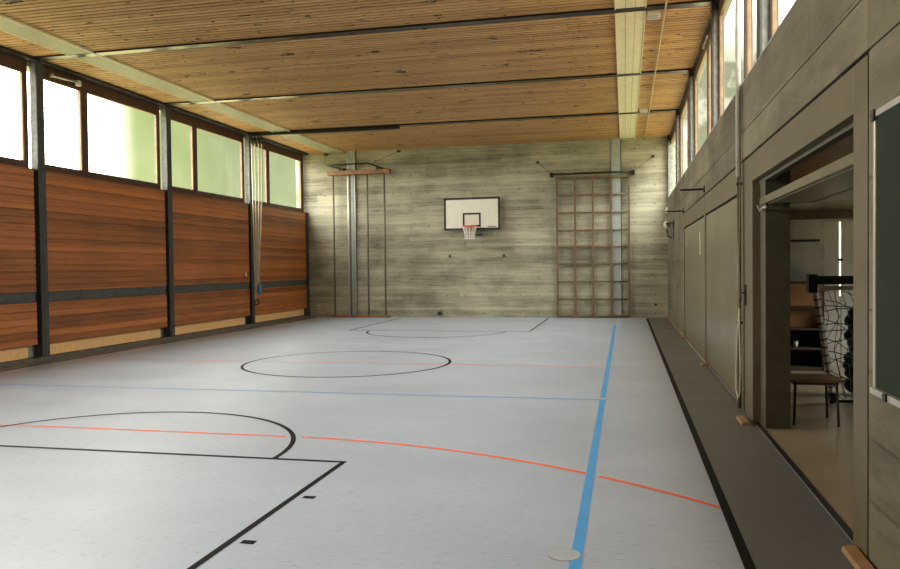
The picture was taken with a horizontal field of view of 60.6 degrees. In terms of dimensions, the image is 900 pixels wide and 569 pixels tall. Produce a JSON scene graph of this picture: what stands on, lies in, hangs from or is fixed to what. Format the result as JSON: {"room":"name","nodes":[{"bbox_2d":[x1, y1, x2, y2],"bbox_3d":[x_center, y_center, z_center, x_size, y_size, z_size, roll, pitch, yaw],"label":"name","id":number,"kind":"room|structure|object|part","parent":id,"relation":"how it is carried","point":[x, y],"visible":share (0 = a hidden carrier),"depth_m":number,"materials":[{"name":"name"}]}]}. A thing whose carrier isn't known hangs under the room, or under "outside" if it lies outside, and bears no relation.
{"room":"sports hall","nodes":[
{"label":"sports hall","id":0,"kind":"room"},
{"bbox_2d":[0,62,306,361],"bbox_3d":[-8.497,-1.369,12.679,0.430,5.760,29.970,0,1,13],"label":"wall","id":1,"kind":"structure","parent":0,"point":[106,241],"depth_m":17.31,"materials":[{"name":"brown wood"}]},
{"bbox_3d":[-8.436,1.314,12.642,0.100,0.245,3.890,0,1,13],"label":"chipboard skirting","id":2,"kind":"part","parent":1,"relation":"part of","materials":[{"name":"beige wood"}]},
{"bbox_2d":[0,52,28,167],"bbox_3d":[-8.485,-3.158,12.600,0.088,2.060,4.100,0,1,13],"label":"window","id":3,"kind":"structure","parent":1,"relation":"in","point":[7,61],"depth_m":14.48,"materials":[{"name":"red wood"}]},
{"bbox_2d":[29,61,50,357],"bbox_3d":[-7.867,-1.448,14.698,0.185,5.670,0.310,0,1,13],"label":"steel post","id":4,"kind":"object","parent":1,"relation":"attached to","point":[36,82],"visible":0.9,"depth_m":14.70,"materials":[{"name":"black metal"}]},
{"bbox_3d":[-7.898,-3.234,14.721,0.138,2.100,0.166,0,1,13],"label":"post","id":5,"kind":"part","parent":4,"relation":"part of","materials":[{"name":"grey metal"}]},
{"bbox_3d":[-7.494,1.208,16.795,0.100,0.245,3.870,0,1,13],"label":"chipboard skirting","id":6,"kind":"part","parent":1,"relation":"part of","materials":[{"name":"beige wood"}]},
{"bbox_2d":[0,163,304,213],"bbox_3d":[-8.408,-2.125,12.634,0.223,0.030,29.760,0,1,13],"label":"ledge","id":7,"kind":"object","parent":1,"relation":"attached to","point":[0,163],"visible":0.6,"depth_m":17.37,"materials":[{"name":"red wood"}]},
{"bbox_2d":[0,45,308,188],"bbox_3d":[-8.380,-3.179,12.601,0.292,2.100,29.760,0,1,13],"label":"window","id":8,"kind":"structure","parent":1,"relation":"in","point":[86,88],"depth_m":16.52,"materials":[{"name":"red wood"}]},
{"bbox_2d":[49,73,80,86],"bbox_3d":[-7.721,-4.124,15.479,0.080,0.110,0.830,0,1,13],"label":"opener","id":9,"kind":"object","parent":8,"relation":"attached to","point":[77,82],"visible":1,"depth_m":15.52,"materials":[{"name":"metal"}]},
{"bbox_3d":[-7.717,-4.118,15.452,0.044,0.084,0.722,0,1,13],"label":"rod","id":10,"kind":"part","parent":9,"relation":"part of","materials":[{"name":"metal"}]},
{"bbox_3d":[-7.640,-4.133,15.835,0.080,0.110,0.100,0,1,13],"label":"motor","id":11,"kind":"part","parent":9,"relation":"part of","materials":[{"name":"white plastic"}]},
{"bbox_2d":[0,315,309,367],"bbox_3d":[-8.449,1.475,12.741,0.460,0.070,29.770,0,1,13],"label":"baseboard","id":12,"kind":"structure","parent":1,"relation":"attached to","point":[103,348],"depth_m":17.34,"materials":[{"name":"brown wood"}]},
{"bbox_2d":[160,106,174,336],"bbox_3d":[-6.927,-1.554,18.842,0.185,5.670,0.310,0,1,13],"label":"steel post","id":13,"kind":"object","parent":1,"relation":"attached to","point":[166,156],"visible":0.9,"depth_m":18.84,"materials":[{"name":"black metal"}]},
{"bbox_3d":[-6.958,-3.340,18.864,0.138,2.100,0.166,0,1,13],"label":"post","id":14,"kind":"part","parent":13,"relation":"part of","materials":[{"name":"grey metal"}]},
{"bbox_2d":[171,111,244,202],"bbox_3d":[-6.603,-3.371,20.896,0.088,2.060,4.080,0,1,13],"label":"window","id":15,"kind":"structure","parent":1,"relation":"in","point":[194,124],"depth_m":20.44,"materials":[{"name":"red wood"}]},
{"bbox_3d":[-6.554,1.102,20.938,0.100,0.245,3.870,0,1,13],"label":"chipboard skirting","id":16,"kind":"part","parent":1,"relation":"part of","materials":[{"name":"beige wood"}]},
{"bbox_2d":[244,135,254,323],"bbox_3d":[-5.987,-1.660,22.985,0.185,5.670,0.310,0,1,13],"label":"steel post","id":17,"kind":"object","parent":1,"relation":"attached to","point":[248,169],"visible":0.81,"depth_m":22.96,"materials":[{"name":"grey metal"}]},
{"bbox_3d":[-6.018,-3.446,23.008,0.138,2.100,0.166,0,1,13],"label":"post","id":18,"kind":"part","parent":17,"relation":"part of","materials":[{"name":"grey metal"}]},
{"bbox_2d":[244,138,303,211],"bbox_3d":[-5.654,-3.478,25.076,0.088,2.060,4.155,0,1,13],"label":"window","id":19,"kind":"structure","parent":1,"relation":"in","point":[266,147],"depth_m":24.91,"materials":[{"name":"red wood"}]},
{"bbox_3d":[-5.606,0.995,25.115,0.100,0.245,3.940,0,1,13],"label":"chipboard skirting","id":20,"kind":"part","parent":1,"relation":"part of","materials":[{"name":"beige wood"}]},
{"bbox_2d":[304,212,309,314],"bbox_3d":[-5.065,-0.724,27.072,0.160,3.590,0.200,0,1,13],"label":"steel post","id":21,"kind":"object","parent":1,"relation":"attached to","point":[306,310],"visible":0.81,"depth_m":27.02,"materials":[{"name":"black metal"}]},
{"bbox_2d":[0,0,710,152],"bbox_3d":[-2.455,-4.419,11.230,12.895,0.300,29.970,0,1,13],"label":"ceiling","id":22,"kind":"structure","parent":0,"point":[578,45],"depth_m":14.97,"materials":[{"name":"brown wood"}]},
{"bbox_2d":[0,14,343,152],"bbox_3d":[-7.245,-4.217,12.337,0.540,0.040,29.700,0,1,13],"label":"ceiling strip","id":23,"kind":"object","parent":22,"relation":"attached to","point":[9,25],"visible":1,"depth_m":15.84,"materials":[{"name":"beige wood"}]},
{"bbox_2d":[32,0,711,60],"bbox_3d":[-1.921,-4.303,13.209,12.260,0.035,0.180,0,1,13],"label":"rail","id":24,"kind":"object","parent":22,"relation":"attached to","point":[696,3],"visible":0.85,"depth_m":12.97,"materials":[{"name":"metal"}]},
{"bbox_2d":[164,68,688,105],"bbox_3d":[-0.980,-4.409,17.352,12.260,0.035,0.180,0,1,13],"label":"rail","id":25,"kind":"object","parent":22,"relation":"attached to","point":[687,69],"visible":0.86,"depth_m":17.15,"materials":[{"name":"metal"}]},
{"bbox_2d":[248,109,675,133],"bbox_3d":[-0.040,-4.516,21.496,12.260,0.035,0.180,0,1,13],"label":"rail","id":26,"kind":"object","parent":22,"relation":"attached to","point":[665,110],"visible":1,"depth_m":21.17,"materials":[{"name":"metal"}]},
{"bbox_2d":[249,126,399,136],"bbox_3d":[-3.677,-4.434,22.323,4.600,0.080,0.120,0,1,13],"label":"track","id":27,"kind":"object","parent":26,"relation":"attached to","point":[383,127],"visible":0.99,"depth_m":22.25,"materials":[{"name":"black metal"}]},
{"bbox_2d":[619,114,636,138],"bbox_3d":[5.191,-4.596,22.491,0.483,0.045,4.060,0,1,13],"label":"ceiling panel","id":28,"kind":"object","parent":22,"relation":"attached to","point":[625,120],"visible":0.99,"depth_m":22.21,"materials":[{"name":"beige wood"}]},
{"bbox_2d":[617,75,640,112],"bbox_3d":[4.250,-4.489,18.343,0.483,0.045,4.050,0,1,13],"label":"ceiling panel","id":29,"kind":"object","parent":22,"relation":"attached to","point":[628,88],"visible":0.96,"depth_m":18.06,"materials":[{"name":"beige wood"}]},
{"bbox_3d":[4.478,-4.491,18.291,0.015,0.045,4.050,0,1,13],"label":"rail","id":30,"kind":"part","parent":29,"relation":"part of","materials":[{"name":"beige wood"}]},
{"bbox_2d":[615,11,645,74],"bbox_3d":[3.310,-4.383,14.200,0.483,0.045,4.050,0,1,13],"label":"ceiling panel","id":31,"kind":"object","parent":22,"relation":"attached to","point":[627,39],"visible":1,"depth_m":13.80,"materials":[{"name":"beige wood"}]},
{"bbox_3d":[3.082,-4.382,14.252,0.015,0.045,4.050,0,1,13],"label":"rail","id":32,"kind":"part","parent":31,"relation":"part of","materials":[{"name":"beige wood"}]},
{"bbox_3d":[3.538,-4.385,14.148,0.015,0.045,4.050,0,1,13],"label":"rail","id":33,"kind":"part","parent":31,"relation":"part of","materials":[{"name":"beige wood"}]},
{"bbox_2d":[614,0,646,9],"bbox_3d":[2.367,-4.277,10.047,0.483,0.045,4.070,0,1,13],"label":"ceiling panel","id":34,"kind":"object","parent":22,"relation":"attached to","point":[618,4],"visible":1,"depth_m":11.85,"materials":[{"name":"beige wood"}]},
{"bbox_2d":[639,108,647,112],"bbox_3d":[5.031,-4.517,20.027,0.200,0.085,0.280,0,1,13],"label":"ceiling box","id":35,"kind":"object","parent":22,"relation":"attached to","point":[642,110],"visible":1,"depth_m":19.90,"materials":[{"name":"white plastic"}]},
{"bbox_2d":[647,10,660,20],"bbox_3d":[3.274,-4.321,12.378,0.200,0.085,0.280,0,1,13],"label":"ceiling box","id":36,"kind":"object","parent":22,"relation":"attached to","point":[653,14],"visible":1,"depth_m":12.27,"materials":[{"name":"white plastic"}]},
{"bbox_2d":[644,0,667,139],"bbox_3d":[2.902,-4.245,10.013,0.032,0.030,29.760,0,1,13],"label":"ceiling pipe","id":37,"kind":"object","parent":22,"relation":"attached to","point":[665,7],"visible":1,"depth_m":14.75,"materials":[{"name":"beige metal"}]},
{"bbox_2d":[0,317,854,568],"bbox_3d":[-0.383,1.554,10.912,17.000,0.203,29.970,0,1,13],"label":"floor","id":38,"kind":"structure","parent":0,"point":[307,442],"depth_m":6.98,"materials":[{"name":"grey plastic"}]},
{"bbox_2d":[547,548,580,560],"bbox_3d":[0.669,1.586,4.525,0.196,0.007,0.196,0,1,13],"label":"socket","id":39,"kind":"object","parent":38,"relation":"on","point":[560,554],"visible":1,"depth_m":4.52,"materials":[{"name":"metal"}]},
{"bbox_2d":[736,415,748,425],"bbox_3d":[3.139,1.453,8.269,0.079,0.039,0.400,0,1,13],"label":"wedge","id":40,"kind":"object","parent":38,"relation":"on","point":[742,419],"visible":1,"depth_m":8.21,"materials":[{"name":"brown wood"}]},
{"bbox_2d":[760,170,790,428],"bbox_3d":[3.382,-0.024,8.028,0.240,3.000,0.350,0,1,13],"label":"pillar","id":41,"kind":"structure","parent":38,"relation":"on","point":[775,343],"depth_m":7.87,"materials":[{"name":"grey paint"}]},
{"bbox_2d":[790,281,823,370],"bbox_3d":[5.542,0.651,12.350,0.730,1.400,0.500,0,1,13],"label":"storage cabinet","id":42,"kind":"object","parent":38,"relation":"on","point":[806,356],"visible":0.36,"depth_m":12.22,"materials":[{"name":"brown wood"}]},
{"bbox_3d":[5.521,0.524,12.259,0.670,0.300,0.020,0,1,13],"label":"drawer","id":43,"kind":"part","parent":42,"relation":"part of","materials":[{"name":"orange wood"}]},
{"bbox_2d":[790,327,817,329],"bbox_3d":[5.542,0.694,12.346,0.670,0.035,0.470,0,1,13],"label":"shelf","id":44,"kind":"object","parent":42,"relation":"attached to","point":[791,328],"depth_m":12.12,"materials":[{"name":"brown wood"}]},
{"bbox_3d":[5.483,0.163,12.105,0.670,0.350,0.020,0,1,13],"label":"door","id":45,"kind":"part","parent":42,"relation":"part of","materials":[{"name":"orange wood"}]},
{"bbox_2d":[790,306,821,308],"bbox_3d":[5.537,0.354,12.338,0.670,0.035,0.470,0,1,13],"label":"shelf","id":46,"kind":"object","parent":42,"relation":"attached to","point":[791,307],"depth_m":12.10,"materials":[{"name":"brown wood"}]},
{"bbox_2d":[791,345,821,349],"bbox_3d":[5.545,1.004,12.353,0.670,0.035,0.470,0,1,13],"label":"shelf","id":47,"kind":"object","parent":42,"relation":"attached to","point":[800,347],"depth_m":12.13,"materials":[{"name":"brown wood"}]},
{"bbox_2d":[791,373,844,426],"bbox_3d":[3.857,1.225,8.234,0.540,0.479,0.520,0,1,13],"label":"stool","id":48,"kind":"object","parent":38,"relation":"on","point":[796,378],"visible":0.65,"depth_m":8.05,"materials":[{"name":"brown wood"}]},
{"bbox_3d":[3.605,1.252,8.059,0.049,0.439,0.028,-2,2,-32],"label":"leg","id":49,"kind":"part","parent":48,"relation":"part of","materials":[{"name":"black metal"}]},
{"bbox_3d":[3.855,1.026,8.229,0.440,0.030,0.440,0,1,13],"label":"seat frame","id":50,"kind":"part","parent":48,"relation":"part of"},
{"bbox_3d":[3.855,0.999,8.229,0.540,0.025,0.520,0,1,13],"label":"seat","id":51,"kind":"part","parent":48,"relation":"part of","materials":[{"name":"brown wood"}]},
{"bbox_3d":[4.110,1.238,8.410,0.049,0.439,0.028,-2,2,-32],"label":"leg","id":52,"kind":"part","parent":48,"relation":"part of","materials":[{"name":"black metal"}]},
{"bbox_3d":[4.010,1.249,7.966,0.028,0.439,0.049,-2,2,-32],"label":"leg","id":53,"kind":"part","parent":48,"relation":"part of","materials":[{"name":"black metal"}]},
{"bbox_2d":[806,274,852,403],"bbox_3d":[4.856,0.670,9.124,1.180,1.592,0.265,0,1,13],"label":"goal","id":54,"kind":"object","parent":38,"relation":"on","point":[812,280],"visible":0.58,"depth_m":9.18,"materials":[{"name":"metal"}]},
{"bbox_3d":[4.467,0.656,9.220,0.312,1.292,0.063,-1,1,-16],"label":"slanted post","id":55,"kind":"part","parent":54,"relation":"part of","materials":[{"name":"white metal"}]},
{"bbox_2d":[842,307,852,392],"bbox_3d":[5.244,0.849,9.858,0.411,1.123,0.342,0,1,13],"label":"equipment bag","id":56,"kind":"object","parent":38,"relation":"on","point":[847,334],"visible":0.37,"depth_m":9.82,"materials":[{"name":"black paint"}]},
{"bbox_2d":[841,545,874,568],"bbox_3d":[2.299,1.553,4.339,0.079,0.039,0.400,0,1,13],"label":"wedge","id":57,"kind":"object","parent":38,"relation":"on","point":[852,553],"visible":1,"depth_m":4.35,"materials":[{"name":"brown wood"}]},
{"bbox_2d":[296,126,686,317],"bbox_3d":[1.069,-1.827,25.918,13.230,6.240,0.300,0,1,13],"label":"wall","id":58,"kind":"structure","parent":0,"point":[422,280],"depth_m":25.72,"materials":[{"name":"concrete"}]},
{"bbox_2d":[347,151,357,314],"bbox_3d":[-3.397,-1.742,26.747,0.290,5.740,0.065,0,1,13],"label":"channel","id":59,"kind":"object","parent":58,"relation":"attached to","point":[350,154],"visible":0.68,"depth_m":26.72,"materials":[{"name":"metal"}]},
{"bbox_2d":[324,150,400,316],"bbox_3d":[-3.030,-1.719,26.534,2.760,5.686,0.320,0,1,13],"label":"rack","id":60,"kind":"object","parent":58,"relation":"attached to","point":[379,170],"visible":1,"depth_m":26.42,"materials":[{"name":"brown metal"}]},
{"bbox_2d":[444,196,499,238],"bbox_3d":[0.676,-2.188,25.395,1.900,1.403,0.876,0,1,13],"label":"basket","id":61,"kind":"object","parent":58,"relation":"attached to","point":[469,213],"visible":1,"depth_m":25.59,"materials":[{"name":"white plastic"}]},
{"bbox_2d":[536,155,654,317],"bbox_3d":[4.666,-1.510,24.833,3.760,5.158,0.240,0,1,13],"label":"ladder","id":62,"kind":"object","parent":58,"relation":"attached to","point":[611,229],"visible":1,"depth_m":24.83,"materials":[{"name":"brown wood"}]},
{"bbox_2d":[611,139,621,314],"bbox_3d":[5.358,-1.801,24.763,0.305,5.740,0.056,0,1,13],"label":"channel","id":63,"kind":"object","parent":58,"relation":"attached to","point":[615,143],"visible":1,"depth_m":24.73,"materials":[{"name":"metal"}]},
{"bbox_2d":[667,0,899,568],"bbox_3d":[3.758,-0.447,9.921,0.280,3.750,29.770,0,1,13],"label":"wall","id":64,"kind":"structure","parent":0,"point":[818,42],"depth_m":5.33,"materials":[{"name":"concrete"}]},
{"bbox_2d":[663,207,674,239],"bbox_3d":[6.134,-1.740,21.620,0.250,0.983,1.764,0,1,13],"label":"bracket","id":65,"kind":"object","parent":64,"relation":"attached to","point":[666,224],"visible":0.99,"depth_m":21.87,"materials":[{"name":"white metal"}]},
{"bbox_3d":[6.265,-1.521,21.670,0.020,0.540,0.700,0,1,13],"label":"wall plate","id":66,"kind":"part","parent":65,"relation":"part of","materials":[{"name":"metal"}]},
{"bbox_2d":[670,124,675,149],"bbox_3d":[6.535,-3.620,22.306,0.088,1.940,4.155,0,1,13],"label":"window","id":67,"kind":"structure","parent":64,"relation":"in","point":[673,136],"depth_m":22.65,"materials":[{"name":"brown wood"}]},
{"bbox_2d":[665,208,683,213],"bbox_3d":[5.213,-1.702,17.904,0.400,0.120,0.120,0,1,13],"label":"wall bar","id":68,"kind":"object","parent":64,"relation":"attached to","point":[682,210],"visible":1,"depth_m":17.86,"materials":[{"name":"black metal"}]},
{"bbox_2d":[667,316,683,335],"bbox_3d":[6.174,1.117,21.194,0.020,0.050,6.760,0,1,13],"label":"baseboard","id":69,"kind":"structure","parent":64,"relation":"attached to","point":[676,327],"depth_m":20.40,"materials":[{"name":"brown wood"}]},
{"bbox_2d":[680,88,688,178],"bbox_3d":[5.586,-3.513,18.126,0.088,1.940,4.080,0,1,13],"label":"window","id":70,"kind":"structure","parent":64,"relation":"in","point":[685,105],"depth_m":19.46,"materials":[{"name":"brown wood"}]},
{"bbox_2d":[680,185,704,192],"bbox_3d":[4.140,-1.621,13.174,0.400,0.120,0.120,0,1,13],"label":"wall bar","id":71,"kind":"object","parent":64,"relation":"attached to","point":[703,188],"visible":1,"depth_m":13.14,"materials":[{"name":"black metal"}]},
{"bbox_2d":[684,196,704,359],"bbox_3d":[4.932,-0.144,15.499,0.104,2.860,4.790,0,1,13],"label":"door","id":72,"kind":"structure","parent":64,"relation":"in","point":[694,218],"depth_m":15.09,"materials":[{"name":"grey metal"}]},
{"bbox_2d":[699,232,700,254],"bbox_3d":[4.543,-0.745,13.998,0.014,0.420,0.100,0,1,13],"label":"strip","id":73,"kind":"object","parent":72,"relation":"attached to","point":[699,232],"visible":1,"depth_m":13.99,"materials":[{"name":"white plastic"}]},
{"bbox_2d":[694,26,710,156],"bbox_3d":[4.646,-3.406,13.983,0.088,1.940,4.080,0,1,13],"label":"window","id":74,"kind":"structure","parent":64,"relation":"in","point":[705,53],"depth_m":14.24,"materials":[{"name":"brown wood"}]},
{"bbox_2d":[702,34,708,48],"bbox_3d":[4.481,-4.264,13.491,0.060,0.080,0.700,0,1,13],"label":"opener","id":75,"kind":"object","parent":74,"relation":"attached to","point":[707,35],"visible":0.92,"depth_m":13.53,"materials":[{"name":"metal"}]},
{"bbox_2d":[670,0,752,136],"bbox_3d":[3.755,-3.331,9.848,0.215,2.000,29.770,0,1,13],"label":"window","id":76,"kind":"structure","parent":64,"relation":"in","point":[748,4],"depth_m":11.74,"materials":[{"name":"brown wood"}]},
{"bbox_3d":[3.707,-3.300,9.829,0.080,1.940,4.100,0,1,13],"label":"frame","id":77,"kind":"part","parent":76,"relation":"part of","materials":[{"name":"brown wood"}]},
{"bbox_2d":[705,164,742,408],"bbox_3d":[3.919,-0.029,11.034,0.104,2.860,4.330,0,1,13],"label":"door","id":78,"kind":"structure","parent":64,"relation":"in","point":[721,201],"depth_m":10.81,"materials":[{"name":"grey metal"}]},
{"bbox_2d":[668,0,796,197],"bbox_3d":[3.732,-2.329,9.879,0.286,0.015,29.770,0,1,13],"label":"ledge","id":79,"kind":"object","parent":64,"relation":"on","point":[795,0],"visible":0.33,"depth_m":8.07,"materials":[{"name":"grey concrete"}]},
{"bbox_2d":[667,135,672,196],"bbox_3d":[6.915,-3.690,24.216,0.172,1.975,0.240,0,1,13],"label":"window","id":80,"kind":"structure","parent":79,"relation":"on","point":[669,145],"depth_m":24.19,"materials":[{"name":"glass"}]},
{"bbox_2d":[675,109,679,184],"bbox_3d":[5.999,-3.587,20.180,0.172,1.975,0.260,0,1,13],"label":"steel post","id":81,"kind":"object","parent":79,"relation":"on","point":[677,113],"visible":0.64,"depth_m":20.13,"materials":[{"name":"grey metal"}]},
{"bbox_3d":[6.022,-3.588,20.205,0.138,1.975,0.176,0,1,13],"label":"post","id":82,"kind":"part","parent":81,"relation":"part of","materials":[{"name":"grey metal"}]},
{"bbox_2d":[688,68,693,164],"bbox_3d":[5.058,-3.481,16.037,0.172,1.975,0.260,0,1,13],"label":"steel post","id":83,"kind":"object","parent":79,"relation":"on","point":[690,73],"visible":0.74,"depth_m":15.99,"materials":[{"name":"grey metal"}]},
{"bbox_3d":[5.082,-3.482,16.062,0.138,1.975,0.176,0,1,13],"label":"post","id":84,"kind":"part","parent":83,"relation":"part of","materials":[{"name":"grey metal"}]},
{"bbox_2d":[710,0,718,130],"bbox_3d":[4.118,-3.375,11.893,0.172,1.975,0.260,0,1,13],"label":"steel post","id":85,"kind":"object","parent":79,"relation":"on","point":[714,7],"visible":0.69,"depth_m":11.85,"materials":[{"name":"grey metal"}]},
{"bbox_3d":[4.141,-3.376,11.919,0.138,1.975,0.176,0,1,13],"label":"post","id":86,"kind":"part","parent":85,"relation":"part of","materials":[{"name":"grey metal"}]},
{"bbox_2d":[756,0,768,58],"bbox_3d":[3.173,-3.268,7.730,0.172,1.975,0.260,0,1,13],"label":"steel post","id":87,"kind":"object","parent":79,"relation":"on","point":[762,6],"visible":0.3,"depth_m":7.70,"materials":[{"name":"grey metal"}]},
{"bbox_3d":[3.197,-3.269,7.756,0.138,1.975,0.176,0,1,13],"label":"post","id":88,"kind":"part","parent":87,"relation":"part of","materials":[{"name":"grey metal"}]},
{"bbox_2d":[735,0,742,407],"bbox_3d":[3.336,-1.384,8.891,0.074,5.640,0.060,0,1,13],"label":"conduit","id":89,"kind":"object","parent":64,"relation":"attached to","point":[737,2],"visible":0.78,"depth_m":8.86,"materials":[{"name":"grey metal"}]},
{"bbox_2d":[735,149,741,398],"bbox_3d":[3.309,-0.107,8.837,0.050,2.870,0.360,0,1,13],"label":"hanging cord","id":90,"kind":"object","parent":89,"relation":"hanging from","point":[739,298],"visible":0.98,"depth_m":8.75,"materials":[{"name":"grey fabric"}]},
{"bbox_3d":[3.292,-0.715,8.759,0.021,1.650,0.035,-2,2,-32],"label":"cord","id":91,"kind":"part","parent":90,"relation":"part of","materials":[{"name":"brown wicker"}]},
{"bbox_2d":[769,0,778,40],"bbox_3d":[2.761,-3.194,5.677,0.088,1.940,4.080,0,1,13],"label":"window","id":92,"kind":"structure","parent":64,"relation":"in","point":[773,4],"depth_m":7.60,"materials":[{"name":"brown wood"}]},
{"bbox_2d":[742,55,868,560],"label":"door frame","id":93,"kind":"structure","parent":64,"relation":"in","point":[842,111],"depth_m":5.16,"materials":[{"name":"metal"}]},
{"bbox_2d":[740,285,746,304],"bbox_3d":[3.289,0.118,8.652,0.068,0.230,0.060,0,1,13],"label":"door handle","id":94,"kind":"object","parent":93,"relation":"attached to","point":[744,292],"visible":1,"depth_m":8.63,"materials":[{"name":"metal"}]},
{"bbox_3d":[3.315,0.118,8.646,0.014,0.230,0.060,0,1,13],"label":"plate","id":95,"kind":"part","parent":94,"relation":"part of","materials":[{"name":"metal"}]},
{"bbox_3d":[3.167,-0.787,7.828,0.024,0.083,0.505,0,1,13],"label":"pull handle","id":96,"kind":"part","parent":93,"relation":"part of","materials":[{"name":"metal"}]},
{"bbox_3d":[2.898,-0.828,6.353,0.070,0.075,3.650,0,1,13],"label":"rail","id":97,"kind":"part","parent":93,"relation":"part of","materials":[{"name":"grey wood"}]},
{"bbox_3d":[3.927,-0.872,6.118,2.100,0.170,3.610,0,1,13],"label":"panel","id":98,"kind":"part","parent":93,"relation":"part of","materials":[{"name":"beige paint"}]},
{"bbox_2d":[870,95,899,407],"bbox_3d":[1.873,-0.127,2.405,0.070,1.500,3.475,0,1,13],"label":"chalkboard","id":99,"kind":"object","parent":64,"relation":"attached to","point":[886,119],"visible":1,"depth_m":3.90,"materials":[{"name":"metal"}]},
{"bbox_2d":[790,199,852,366],"bbox_3d":[6.586,-0.065,12.521,4.100,3.200,0.170,0,1,13],"label":"wall","id":100,"kind":"structure","parent":0,"point":[814,244],"depth_m":12.55,"materials":[{"name":"grey concrete"}]},
{"bbox_2d":[790,134,852,182],"bbox_3d":[5.329,-1.599,7.007,4.090,0.150,11.300,0,1,13],"label":"ceiling","id":101,"kind":"structure","parent":0,"point":[844,147],"depth_m":9.65,"materials":[{"name":"brown wood"}]},
{"bbox_3d":[-5.597,-4.427,22.739,0.872,0.125,0.123,0,1,13],"label":"hanger","id":102,"kind":"object","parent":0,"visible":0},
{"bbox_2d":[249,135,255,299],"bbox_3d":[-5.812,-1.951,22.710,0.091,4.899,0.155,0,1,13],"label":"rope","id":103,"kind":"object","parent":102,"relation":"hanging from","point":[249,135],"visible":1,"depth_m":22.73,"materials":[{"name":"fabric"}]},
{"bbox_3d":[-5.799,-1.902,22.742,0.044,4.800,0.092,-2,2,-40],"label":"cord","id":104,"kind":"part","parent":103,"relation":"part of","materials":[{"name":"fabric"}]},
{"bbox_2d":[252,135,256,297],"bbox_3d":[-5.741,-2.002,22.733,0.060,4.799,0.155,0,1,13],"label":"rope","id":105,"kind":"object","parent":102,"relation":"hanging from","point":[252,135],"visible":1,"depth_m":22.74,"materials":[{"name":"fabric"}]},
{"bbox_3d":[-5.738,-1.953,22.747,0.042,4.700,0.112,0,1,13],"label":"cord","id":106,"kind":"part","parent":105,"relation":"part of","materials":[{"name":"fabric"}]},
{"bbox_2d":[256,135,259,294],"bbox_3d":[-5.653,-2.054,22.748,0.084,4.699,0.178,0,2,32],"label":"rope","id":107,"kind":"object","parent":102,"relation":"hanging from","point":[256,135],"visible":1,"depth_m":22.75,"materials":[{"name":"fabric"}]},
{"bbox_2d":[257,283,261,294],"bbox_3d":[-5.621,0.121,22.748,0.124,0.350,0.124,0,1,13],"label":"clamp","id":108,"kind":"object","parent":107,"relation":"attached to","point":[259,287],"visible":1,"depth_m":22.70,"materials":[{"name":"blue plastic"}]},
{"bbox_2d":[258,135,262,282],"bbox_3d":[-5.591,-2.105,22.762,0.089,4.599,0.244,0,2,34],"label":"rope","id":109,"kind":"object","parent":102,"relation":"hanging from","point":[259,135],"visible":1,"depth_m":22.79,"materials":[{"name":"fabric"}]},
{"bbox_3d":[7.319,0.062,6.598,0.150,3.200,11.100,0,1,13],"label":"wall","id":110,"kind":"structure","parent":0,"visible":0},
{"bbox_2d":[790,210,852,219],"bbox_3d":[6.485,-1.119,12.311,3.990,0.120,0.230,0,1,13],"label":"beam","id":111,"kind":"structure","parent":110,"relation":"attached to","point":[810,215],"depth_m":12.33,"materials":[{"name":"brown wood"}]}
]}

